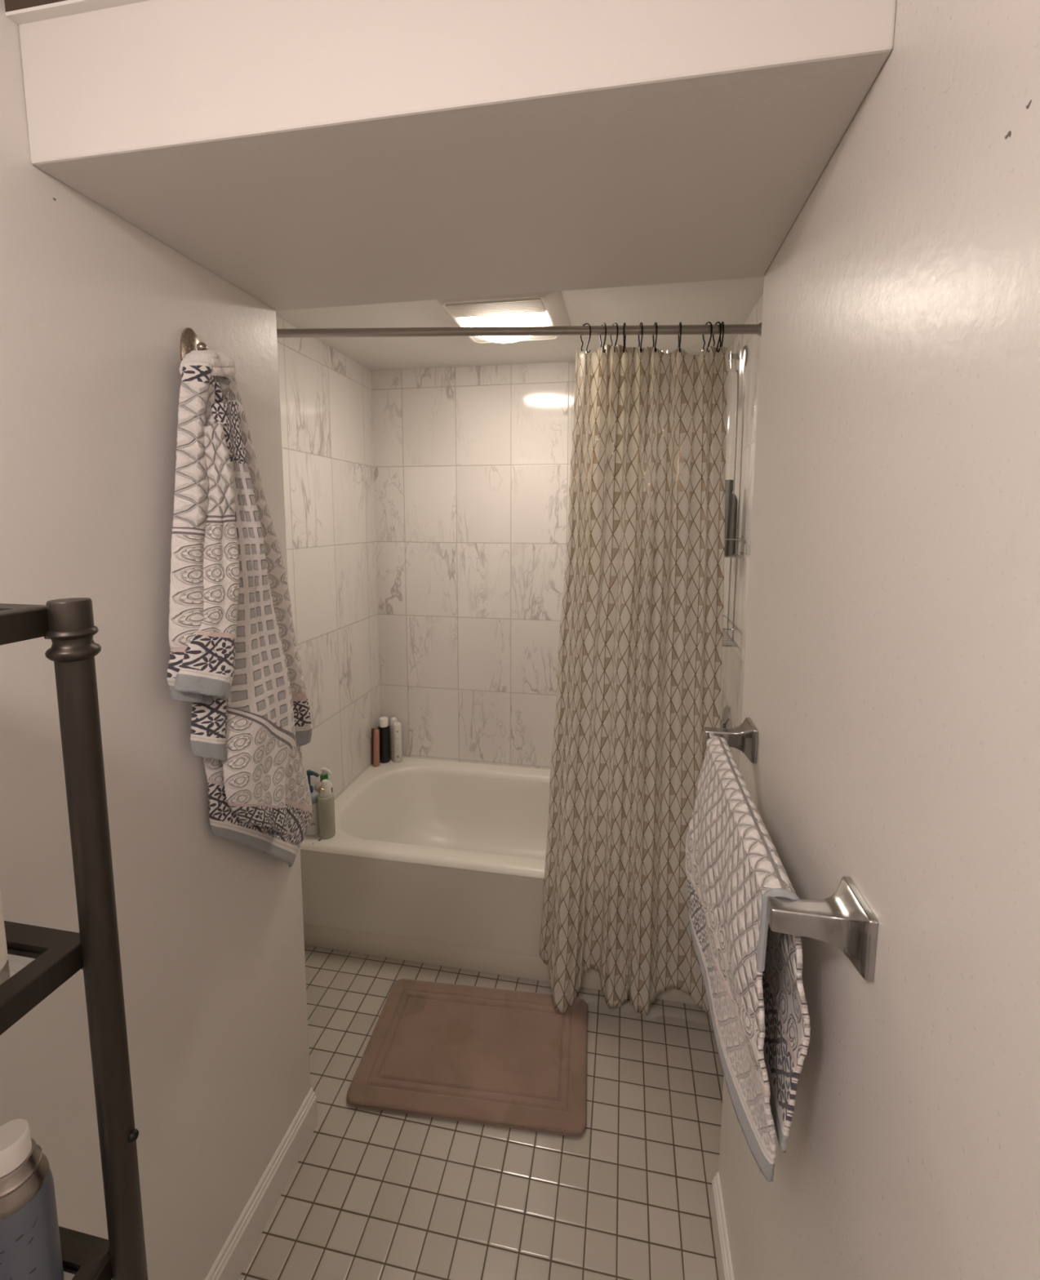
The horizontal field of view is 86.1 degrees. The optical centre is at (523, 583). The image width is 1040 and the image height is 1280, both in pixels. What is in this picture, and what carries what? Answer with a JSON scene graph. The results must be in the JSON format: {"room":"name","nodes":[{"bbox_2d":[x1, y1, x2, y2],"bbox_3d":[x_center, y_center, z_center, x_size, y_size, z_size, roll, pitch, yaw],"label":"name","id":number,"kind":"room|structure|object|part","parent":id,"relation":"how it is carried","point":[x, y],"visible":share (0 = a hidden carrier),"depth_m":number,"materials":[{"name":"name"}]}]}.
{"room":"bathroom","nodes":[
{"label":"bathroom","id":0,"kind":"room"},
{"bbox_2d":[4,0,66,12],"bbox_3d":[-0.137,-0.696,0.591,0.994,0.031,0.013,1,7,10],"label":"trim","id":1,"kind":"structure","parent":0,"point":[10,5],"depth_m":0.67,"materials":[{"name":"brown wood"}]},
{"bbox_2d":[0,0,311,1279],"bbox_3d":[-1.010,0.364,0.182,0.526,2.320,2.387,1,7,10],"label":"wall","id":2,"kind":"structure","parent":0,"point":[95,309],"depth_m":0.87,"materials":[{"name":"paint"}]},
{"bbox_2d":[179,328,207,361],"bbox_3d":[-0.564,-0.395,0.969,0.034,0.094,0.047,1,7,10],"label":"wall hook","id":3,"kind":"object","parent":2,"relation":"attached to","point":[189,341],"visible":0.33,"depth_m":0.96,"materials":[{"name":"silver metal"}]},
{"bbox_3d":[-0.556,-0.408,0.964,0.017,0.017,0.017,1,7,10],"label":"knob","id":4,"kind":"part","parent":3,"relation":"part of","materials":[{"name":"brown metal"}]},
{"bbox_2d":[166,349,312,866],"bbox_3d":[-0.515,0.123,1.091,0.088,1.082,0.418,1,7,10],"label":"bath towel","id":5,"kind":"object","parent":3,"relation":"hanging from","point":[234,655],"visible":1,"depth_m":1.00,"materials":[{"name":"white fabric"}]},
{"bbox_2d":[204,1087,317,1279],"bbox_3d":[-0.750,1.472,0.261,0.013,0.102,2.387,1,7,10],"label":"baseboard","id":6,"kind":"structure","parent":2,"relation":"attached to","point":[236,1251],"depth_m":1.23,"materials":[{"name":"paint"}]},
{"bbox_2d":[275,315,380,799],"bbox_3d":[-0.874,0.114,2.010,0.140,2.400,1.291,1,7,10],"label":"wall","id":7,"kind":"structure","parent":0,"point":[326,396],"depth_m":2.22,"materials":[{"name":"tile"}]},
{"bbox_2d":[18,0,896,311],"bbox_3d":[-0.090,-0.721,0.847,0.994,0.349,0.512,1,7,10],"label":"ceiling soffit","id":8,"kind":"structure","parent":0,"point":[302,153],"depth_m":0.67,"materials":[{"name":"paint"}]},
{"bbox_2d":[5,0,149,25],"bbox_3d":[-0.137,-0.678,0.593,0.994,0.004,0.013,1,7,10],"label":"trim","id":9,"kind":"structure","parent":8,"relation":"attached to","point":[68,7],"depth_m":0.67,"materials":[{"name":"paint"}]},
{"bbox_2d":[371,361,575,768],"bbox_3d":[0.074,0.055,2.550,1.900,2.400,0.120,1,7,10],"label":"wall","id":10,"kind":"structure","parent":0,"point":[472,464],"depth_m":2.53,"materials":[{"name":"tile"}]},
{"bbox_2d":[237,944,723,1279],"bbox_3d":[-0.241,1.496,0.867,1.950,0.080,3.950,1,7,10],"label":"floor","id":11,"kind":"structure","parent":0,"point":[371,1194],"depth_m":1.33,"materials":[{"name":"tile"}]},
{"bbox_2d":[0,597,147,1279],"bbox_3d":[-0.539,0.763,0.394,0.337,1.482,0.357,1,7,10],"label":"shelf unit","id":12,"kind":"object","parent":11,"relation":"on","point":[40,960],"visible":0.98,"depth_m":0.46,"materials":[{"name":"grey metal"}]},
{"bbox_2d":[0,888,8,971],"bbox_3d":[-0.437,0.265,0.429,0.053,0.087,0.053,1,7,10],"label":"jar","id":13,"kind":"object","parent":12,"relation":"on","point":[3,949],"visible":1,"depth_m":0.44,"materials":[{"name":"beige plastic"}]},
{"bbox_3d":[-0.537,0.320,0.344,0.250,0.004,0.276,1,7,10],"label":"shelf panel","id":14,"kind":"part","parent":12,"relation":"part of","materials":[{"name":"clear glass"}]},
{"bbox_3d":[-0.536,0.043,0.312,0.292,0.022,0.318,1,7,10],"label":"shelf frame","id":15,"kind":"part","parent":12,"relation":"part of","materials":[{"name":"grey metal"}]},
{"bbox_2d":[0,1118,63,1279],"bbox_3d":[-0.420,0.530,0.461,0.051,0.163,0.051,1,7,10],"label":"bottle","id":16,"kind":"object","parent":12,"relation":"on","point":[30,1248],"visible":1,"depth_m":0.45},
{"bbox_3d":[-0.537,0.323,0.345,0.292,0.022,0.318,1,7,10],"label":"shelf frame","id":17,"kind":"part","parent":12,"relation":"part of","materials":[{"name":"grey metal"}]},
{"bbox_3d":[-0.539,0.623,0.379,0.250,0.004,0.276,1,7,10],"label":"shelf panel","id":18,"kind":"part","parent":12,"relation":"part of","materials":[{"name":"clear glass"}]},
{"bbox_3d":[-0.539,0.626,0.380,0.292,0.022,0.318,1,7,10],"label":"shelf frame","id":19,"kind":"part","parent":12,"relation":"part of","materials":[{"name":"grey metal"}]},
{"bbox_3d":[-0.361,0.749,0.524,0.035,1.482,0.035,1,7,10],"label":"post","id":20,"kind":"part","parent":12,"relation":"part of","materials":[{"name":"grey metal"}]},
{"bbox_2d":[346,978,587,1137],"bbox_3d":[-0.135,1.356,1.632,0.640,0.022,0.404,1,7,7],"label":"bath mat","id":21,"kind":"object","parent":11,"relation":"on","point":[504,1058],"visible":1,"depth_m":1.58,"materials":[{"name":"brown fabric"}]},
{"bbox_2d":[299,755,696,1004],"bbox_3d":[-0.012,1.099,2.236,1.522,0.398,0.755,1,7,10],"label":"bathtub","id":22,"kind":"object","parent":11,"relation":"on","point":[429,861],"visible":0.4,"depth_m":1.97,"materials":[{"name":"ceramic"}]},
{"bbox_2d":[306,769,319,835],"bbox_3d":[-0.774,0.798,2.036,0.081,0.236,0.055,1,7,10],"label":"pump bottle","id":23,"kind":"object","parent":22,"relation":"on","point":[313,829],"visible":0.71,"depth_m":2.02,"materials":[{"name":"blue plastic"}]},
{"bbox_3d":[-0.780,0.720,2.028,0.009,0.048,0.009,1,7,10],"label":"pump stem","id":24,"kind":"part","parent":23,"relation":"part of","materials":[{"name":"blue plastic"}]},
{"bbox_2d":[316,767,333,794],"bbox_3d":[-0.758,0.805,2.136,0.068,0.201,0.048,1,7,10],"label":"pump bottle","id":25,"kind":"object","parent":22,"relation":"on","point":[323,775],"visible":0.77,"depth_m":2.12,"materials":[{"name":"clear plastic"}]},
{"bbox_2d":[316,779,335,838],"bbox_3d":[-0.715,0.815,2.021,0.058,0.208,0.058,1,7,10],"label":"soap bottle","id":26,"kind":"object","parent":22,"relation":"on","point":[326,801],"visible":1,"depth_m":2.00,"materials":[{"name":"green plastic"}]},
{"bbox_3d":[-0.725,0.743,1.998,0.036,0.023,0.017,5,8,38],"label":"pump spout","id":27,"kind":"part","parent":26,"relation":"part of","materials":[{"name":"gold metal"}]},
{"bbox_2d":[316,779,333,794],"bbox_3d":[-0.761,0.830,2.140,0.062,0.150,0.048,1,7,10],"label":"bottle","id":28,"kind":"object","parent":26,"relation":"attached to","point":[319,783],"depth_m":2.12,"materials":[{"name":"white plastic"}]},
{"bbox_2d":[371,728,374,760],"bbox_3d":[-0.699,0.766,2.613,0.021,0.170,0.019,1,7,10],"label":"slim bottle","id":29,"kind":"object","parent":22,"relation":"on","point":[372,729],"visible":0.45,"depth_m":2.60,"materials":[{"name":"brown plastic"}]},
{"bbox_2d":[373,728,379,766],"bbox_3d":[-0.684,0.766,2.591,0.033,0.174,0.029,1,7,10],"label":"slim bottle","id":30,"kind":"object","parent":22,"relation":"on","point":[376,732],"visible":1,"depth_m":2.58,"materials":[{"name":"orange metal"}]},
{"bbox_2d":[377,716,390,763],"bbox_3d":[-0.660,0.742,2.641,0.053,0.211,0.053,1,7,10],"label":"shampoo bottle","id":31,"kind":"object","parent":22,"relation":"on","point":[384,727],"visible":0.97,"depth_m":2.62,"materials":[{"name":"black plastic"}]},
{"bbox_2d":[390,716,397,759],"bbox_3d":[-0.620,0.742,2.671,0.034,0.205,0.034,1,7,10],"label":"shampoo bottle","id":32,"kind":"object","parent":22,"relation":"on","point":[393,719],"visible":0.59,"depth_m":2.66,"materials":[{"name":"white plastic"}]},
{"bbox_2d":[392,721,402,762],"bbox_3d":[-0.597,0.753,2.643,0.041,0.190,0.041,1,7,10],"label":"shampoo bottle","id":33,"kind":"object","parent":22,"relation":"on","point":[397,726],"visible":1,"depth_m":2.63,"materials":[{"name":"white plastic"}]},
{"bbox_2d":[275,275,764,370],"bbox_3d":[-0.052,-0.927,1.739,1.724,0.120,1.291,1,7,10],"label":"ceiling","id":34,"kind":"structure","parent":0,"point":[729,301],"depth_m":1.88,"materials":[{"name":"paint"}]},
{"bbox_2d":[435,291,570,343],"bbox_3d":[-0.052,-0.838,1.793,0.378,0.068,0.420,1,7,10],"label":"ceiling light","id":35,"kind":"object","parent":34,"relation":"attached to","point":[540,308],"visible":0.67,"depth_m":1.70,"materials":[{"name":"white plastic"}]},
{"bbox_2d":[445,297,545,317],"bbox_3d":[-0.081,-0.820,1.663,0.284,0.005,0.096,1,7,10],"label":"grille","id":36,"kind":"object","parent":35,"relation":"attached to","point":[509,307],"depth_m":1.65,"materials":[{"name":"white plastic"}]},
{"bbox_2d":[720,292,763,768],"bbox_3d":[0.762,0.154,1.713,0.140,2.400,1.291,1,7,10],"label":"wall","id":37,"kind":"structure","parent":0,"point":[733,658],"depth_m":1.85,"materials":[{"name":"stone"}]},
{"bbox_2d":[276,322,761,337],"bbox_3d":[-0.070,-0.753,1.665,1.525,0.094,0.048,1,7,7],"label":"curtain rod","id":38,"kind":"object","parent":37,"relation":"attached to","point":[731,329],"visible":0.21,"depth_m":1.65,"materials":[{"name":"silver metal"}]},
{"bbox_2d":[579,323,591,353],"bbox_3d":[0.183,-0.718,1.635,0.005,0.087,0.043,-6,9,-41],"label":"curtain hook","id":39,"kind":"object","parent":38,"relation":"hanging from","point":[584,323],"visible":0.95,"depth_m":1.63,"materials":[{"name":"black metal"}]},
{"bbox_2d":[599,322,606,352],"bbox_3d":[0.233,-0.715,1.628,0.005,0.087,0.043,-2,7,-17],"label":"curtain hook","id":40,"kind":"object","parent":38,"relation":"hanging from","point":[604,323],"visible":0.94,"depth_m":1.62,"materials":[{"name":"black metal"}]},
{"bbox_2d":[539,344,728,1017],"bbox_3d":[0.332,0.325,1.674,0.554,2.034,0.147,1,7,3],"label":"shower curtain","id":41,"kind":"object","parent":40,"relation":"hanging from","point":[640,645],"visible":0.93,"depth_m":1.69,"materials":[{"name":"beige fabric"}]},
{"bbox_2d":[609,322,618,352],"bbox_3d":[0.265,-0.714,1.624,0.005,0.087,0.043,-3,7,-23],"label":"curtain hook","id":42,"kind":"object","parent":38,"relation":"hanging from","point":[614,323],"visible":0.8,"depth_m":1.61,"materials":[{"name":"black metal"}]},
{"bbox_2d":[622,322,626,352],"bbox_3d":[0.295,-0.712,1.620,0.005,0.087,0.043,2,7,16],"label":"curtain hook","id":43,"kind":"object","parent":38,"relation":"hanging from","point":[624,324],"visible":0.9,"depth_m":1.61,"materials":[{"name":"black metal"}]},
{"bbox_2d":[638,322,643,352],"bbox_3d":[0.340,-0.710,1.614,0.005,0.087,0.043,0,7,-4],"label":"curtain hook","id":44,"kind":"object","parent":38,"relation":"hanging from","point":[639,344],"visible":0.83,"depth_m":1.60,"materials":[{"name":"black metal"}]},
{"bbox_2d":[652,322,657,352],"bbox_3d":[0.381,-0.708,1.609,0.005,0.087,0.043,0,7,-2],"label":"curtain hook","id":45,"kind":"object","parent":38,"relation":"hanging from","point":[655,323],"visible":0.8,"depth_m":1.60,"materials":[{"name":"black metal"}]},
{"bbox_2d":[677,321,681,352],"bbox_3d":[0.450,-0.704,1.600,0.005,0.087,0.043,1,7,8],"label":"curtain hook","id":46,"kind":"object","parent":38,"relation":"hanging from","point":[680,322],"visible":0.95,"depth_m":1.59,"materials":[{"name":"black metal"}]},
{"bbox_2d":[702,321,712,351],"bbox_3d":[0.526,-0.701,1.591,0.005,0.087,0.043,-2,7,-20],"label":"curtain hook","id":47,"kind":"object","parent":38,"relation":"hanging from","point":[706,323],"visible":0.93,"depth_m":1.58,"materials":[{"name":"black metal"}]},
{"bbox_2d":[712,321,721,352],"bbox_3d":[0.551,-0.699,1.587,0.005,0.087,0.043,-1,7,-13],"label":"curtain hook","id":48,"kind":"object","parent":38,"relation":"hanging from","point":[719,322],"visible":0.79,"depth_m":1.58,"materials":[{"name":"black metal"}]},
{"bbox_2d":[719,321,724,347],"bbox_3d":[0.565,-0.699,1.586,0.005,0.087,0.043,1,7,7],"label":"curtain hook","id":49,"kind":"object","parent":38,"relation":"hanging from","point":[722,322],"visible":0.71,"depth_m":1.57,"materials":[{"name":"black metal"}]},
{"bbox_2d":[720,706,732,728],"bbox_3d":[0.702,0.510,1.992,0.062,0.142,0.142,1,7,10],"label":"valve","id":50,"kind":"object","parent":37,"relation":"attached to","point":[726,722],"visible":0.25,"depth_m":1.96,"materials":[{"name":"silver metal"}]},
{"bbox_2d":[722,351,745,647],"bbox_3d":[0.679,-0.287,1.885,0.092,0.963,0.275,1,7,10],"label":"shower caddy","id":51,"kind":"object","parent":37,"relation":"attached to","point":[736,555],"visible":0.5,"depth_m":1.86,"materials":[{"name":"silver metal"}]},
{"bbox_2d":[722,614,738,647],"bbox_3d":[0.682,0.161,1.935,0.082,0.060,0.275,1,7,10],"label":"basket","id":52,"kind":"object","parent":51,"relation":"on","point":[728,620],"depth_m":1.88,"materials":[{"name":"silver metal"}]},
{"bbox_2d":[724,480,737,555],"bbox_3d":[0.667,-0.215,1.819,0.060,0.242,0.060,1,7,10],"label":"shampoo bottle","id":53,"kind":"object","parent":51,"relation":"in","point":[731,499],"visible":0.7,"depth_m":1.79,"materials":[{"name":"grey plastic"}]},
{"bbox_2d":[724,537,743,557],"bbox_3d":[0.678,-0.127,1.903,0.092,0.060,0.275,1,7,10],"label":"basket","id":54,"kind":"object","parent":51,"relation":"on","point":[736,555],"depth_m":1.77,"materials":[{"name":"silver metal"}]},
{"bbox_2d":[728,345,746,368],"bbox_3d":[0.638,-0.716,1.874,0.204,0.149,0.072,1,7,10],"label":"shower fixture","id":55,"kind":"object","parent":37,"relation":"attached to","point":[744,352],"visible":0.35,"depth_m":1.84,"materials":[{"name":"silver metal"}]},
{"bbox_3d":[0.662,-0.735,1.867,0.138,0.065,0.019,1,7,10],"label":"arm","id":56,"kind":"part","parent":55,"relation":"part of","materials":[{"name":"silver metal"}]},
{"bbox_2d":[718,0,1039,1279],"bbox_3d":[0.364,0.398,-0.068,0.280,2.320,2.387,1,7,10],"label":"wall","id":57,"kind":"structure","parent":0,"point":[891,687],"depth_m":0.47,"materials":[{"name":"paint"}]},
{"bbox_2d":[711,1172,733,1279],"bbox_3d":[0.215,1.497,0.083,0.013,0.102,2.383,1,7,10],"label":"baseboard","id":58,"kind":"structure","parent":57,"relation":"attached to","point":[723,1259],"depth_m":1.16,"materials":[{"name":"paint"}]},
{"bbox_2d":[703,717,878,982],"bbox_3d":[0.336,0.313,0.793,0.086,0.062,0.546,1,7,10],"label":"towel bar","id":59,"kind":"object","parent":57,"relation":"attached to","point":[844,920],"visible":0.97,"depth_m":0.55,"materials":[{"name":"silver metal"}]},
{"bbox_2d":[684,736,810,1182],"bbox_3d":[0.299,0.480,0.799,0.083,0.379,0.424,1,7,10],"label":"hand towel","id":60,"kind":"object","parent":59,"relation":"hanging from","point":[751,972],"visible":0.94,"depth_m":0.68,"materials":[{"name":"white fabric"}]}
]}

